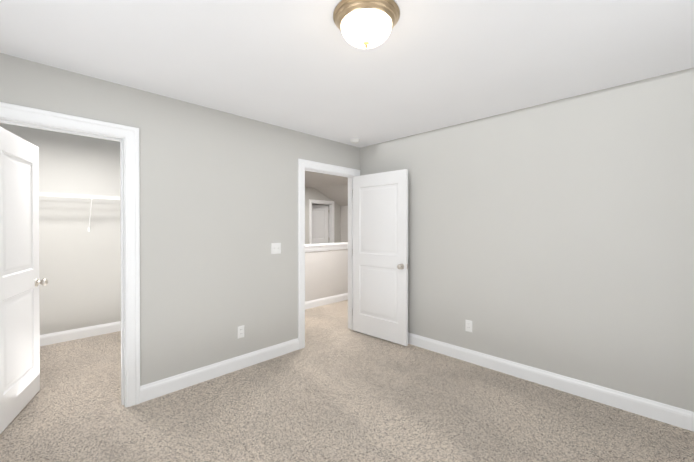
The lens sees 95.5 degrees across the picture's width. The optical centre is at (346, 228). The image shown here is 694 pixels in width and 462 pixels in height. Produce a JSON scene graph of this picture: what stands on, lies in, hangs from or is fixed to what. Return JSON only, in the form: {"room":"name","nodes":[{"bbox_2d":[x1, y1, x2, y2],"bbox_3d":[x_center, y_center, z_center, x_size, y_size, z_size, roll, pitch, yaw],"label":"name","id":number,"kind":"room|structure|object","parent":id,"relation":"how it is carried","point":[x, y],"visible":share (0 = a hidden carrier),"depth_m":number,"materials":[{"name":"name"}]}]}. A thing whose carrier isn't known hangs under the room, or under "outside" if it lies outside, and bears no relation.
{"room":"empty bedroom","nodes":[
{"label":"empty bedroom","id":0,"kind":"room"},
{"bbox_2d":[0,123,120,334],"bbox_3d":[-3.474,0.108,3.767,0.120,2.600,2.290,0,0,45],"label":"wall","id":1,"kind":"structure","parent":0,"point":[79,267],"depth_m":3.84,"materials":[{"name":"grey paint"}]},
{"bbox_2d":[39,192,119,231],"bbox_3d":[-3.322,-0.184,3.614,0.309,0.436,2.050,0,0,45],"label":"wire closet shelf","id":2,"kind":"object","parent":1,"relation":"attached to","point":[75,196],"visible":0.56,"depth_m":3.74,"materials":[{"name":"white metal"}]},
{"bbox_2d":[40,321,120,345],"bbox_3d":[-3.426,1.285,3.726,0.014,0.127,2.050,0,0,45],"label":"baseboard","id":3,"kind":"structure","parent":1,"relation":"attached to","point":[68,335],"depth_m":3.86,"materials":[{"name":"white paint"}]},
{"bbox_2d":[0,53,359,385],"bbox_3d":[-1.259,0.113,2.901,0.120,2.600,4.190,0,0,45],"label":"wall","id":4,"kind":"structure","parent":0,"point":[218,202],"depth_m":2.79,"materials":[{"name":"grey paint"}]},
{"bbox_2d":[0,127,47,433],"bbox_3d":[-2.413,0.335,2.298,0.177,2.020,0.713,0,0,-27],"label":"closet door","id":5,"kind":"structure","parent":4,"relation":"in","point":[20,282],"depth_m":2.30,"materials":[{"name":"white paint"}]},
{"bbox_2d":[0,102,139,407],"bbox_3d":[-1.979,0.290,2.180,0.163,2.135,0.900,0,0,45],"label":"trim","id":6,"kind":"structure","parent":4,"relation":"attached to","point":[127,137],"depth_m":2.40,"materials":[{"name":"white paint"}]},
{"bbox_2d":[140,338,298,402],"bbox_3d":[-1.079,1.289,2.994,0.014,0.127,1.515,0,0,45],"label":"baseboard","id":7,"kind":"structure","parent":4,"relation":"attached to","point":[168,385],"depth_m":2.85,"materials":[{"name":"white paint"}]},
{"bbox_2d":[237,325,243,338],"bbox_3d":[-1.028,0.997,3.053,0.015,0.115,0.070,0,0,45],"label":"outlet","id":8,"kind":"object","parent":4,"relation":"attached to","point":[240,331],"visible":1,"depth_m":3.04,"materials":[{"name":"white plastic"}]},
{"bbox_2d":[271,243,280,253],"bbox_3d":[-0.744,0.206,3.322,0.017,0.115,0.116,0,0,45],"label":"switch plate","id":9,"kind":"object","parent":4,"relation":"attached to","point":[275,248],"visible":1,"depth_m":3.32,"materials":[{"name":"white plastic"}]},
{"bbox_2d":[298,159,359,349],"bbox_3d":[-0.234,0.280,3.932,0.163,2.135,1.015,0,0,45],"label":"door frame","id":10,"kind":"structure","parent":4,"relation":"attached to","point":[318,167],"depth_m":3.58,"materials":[{"name":"white paint"}]},
{"bbox_2d":[353,169,407,345],"bbox_3d":[0.385,0.326,3.883,0.828,2.020,0.177,0,0,43],"label":"entry door","id":11,"kind":"structure","parent":10,"relation":"attached to","point":[380,255],"depth_m":3.83,"materials":[{"name":"white paint"}]},
{"bbox_2d":[305,187,340,243],"bbox_3d":[-2.022,0.087,7.521,0.120,2.600,5.080,0,0,45],"label":"wall","id":12,"kind":"structure","parent":0,"point":[313,193],"depth_m":8.67,"materials":[{"name":"grey paint"}]},
{"bbox_2d":[312,205,328,243],"bbox_3d":[-0.886,0.307,9.089,0.723,2.000,0.177,0,0,-7],"label":"door","id":13,"kind":"structure","parent":12,"relation":"in","point":[320,224],"depth_m":9.09,"materials":[{"name":"white paint"}]},
{"bbox_2d":[309,199,333,243],"bbox_3d":[-0.737,0.263,8.811,0.163,2.115,0.910,0,0,45],"label":"door frame","id":14,"kind":"structure","parent":12,"relation":"attached to","point":[331,219],"depth_m":8.97,"materials":[{"name":"white paint"}]},
{"bbox_2d":[305,249,347,301],"bbox_3d":[-0.264,0.845,5.775,0.120,1.105,5.080,0,0,45],"label":"wall","id":15,"kind":"structure","parent":0,"point":[326,273],"depth_m":5.58,"materials":[{"name":"beige paint"}]},
{"bbox_2d":[305,242,347,251],"bbox_3d":[-0.264,0.322,5.772,0.190,0.120,5.080,0,0,45],"label":"trim","id":16,"kind":"structure","parent":15,"relation":"on","point":[324,247],"depth_m":5.56,"materials":[{"name":"white paint"}]},
{"bbox_2d":[305,293,347,308],"bbox_3d":[-0.217,1.274,5.730,0.014,0.127,5.080,0,0,45],"label":"baseboard","id":17,"kind":"structure","parent":15,"relation":"attached to","point":[324,301],"depth_m":5.54,"materials":[{"name":"white paint"}]},
{"bbox_2d":[305,171,347,206],"bbox_3d":[-1.738,-0.919,7.318,4.160,0.624,5.200,0,0,45],"label":"ceiling slope","id":18,"kind":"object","parent":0,"point":[334,188],"visible":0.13,"depth_m":7.94,"materials":[{"name":"beige paint"}]},
{"bbox_2d":[328,206,347,242],"bbox_3d":[0.522,0.081,8.658,5.480,2.600,0.120,0,0,45],"label":"wall","id":19,"kind":"structure","parent":0,"point":[344,223],"depth_m":9.17,"materials":[{"name":"beige paint"}]},
{"bbox_2d":[0,300,693,461],"bbox_3d":[-0.665,1.393,4.646,9.470,0.100,7.490,0,0,45],"label":"floor","id":20,"kind":"structure","parent":0,"point":[336,389],"depth_m":2.29,"materials":[{"name":"carpet"}]},
{"bbox_2d":[0,0,693,147],"bbox_3d":[0.809,-1.148,3.164,5.310,0.120,7.490,0,0,45],"label":"ceiling","id":21,"kind":"structure","parent":0,"point":[304,66],"depth_m":1.94,"materials":[{"name":"white paint"}]},
{"bbox_2d":[350,138,359,143],"bbox_3d":[0.097,-1.073,3.859,0.124,0.038,0.124,0,0,45],"label":"smoke detector","id":22,"kind":"object","parent":21,"relation":"attached to","point":[354,140],"visible":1,"depth_m":3.82,"materials":[{"name":"white plastic"}]},
{"bbox_2d":[333,0,399,48],"bbox_3d":[0.098,-0.998,1.601,0.337,0.163,0.337,0,0,45],"label":"lamp","id":23,"kind":"object","parent":21,"relation":"attached to","point":[365,24],"visible":1,"depth_m":1.52,"materials":[{"name":"white glass"}]},
{"bbox_2d":[360,68,693,411],"bbox_3d":[1.591,0.113,2.936,3.870,2.600,0.120,0,0,45],"label":"wall","id":24,"kind":"structure","parent":0,"point":[557,237],"depth_m":2.61,"materials":[{"name":"grey paint"}]},
{"bbox_2d":[465,320,471,331],"bbox_3d":[1.240,0.987,3.205,0.070,0.115,0.015,0,0,45],"label":"outlet","id":25,"kind":"object","parent":24,"relation":"attached to","point":[468,325],"visible":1,"depth_m":3.20,"materials":[{"name":"white plastic"}]},
{"bbox_2d":[408,332,693,431],"bbox_3d":[1.490,1.290,2.947,3.720,0.127,0.015,0,0,45],"label":"baseboard","id":26,"kind":"structure","parent":24,"relation":"attached to","point":[668,414],"depth_m":2.59,"materials":[{"name":"white paint"}]}
]}

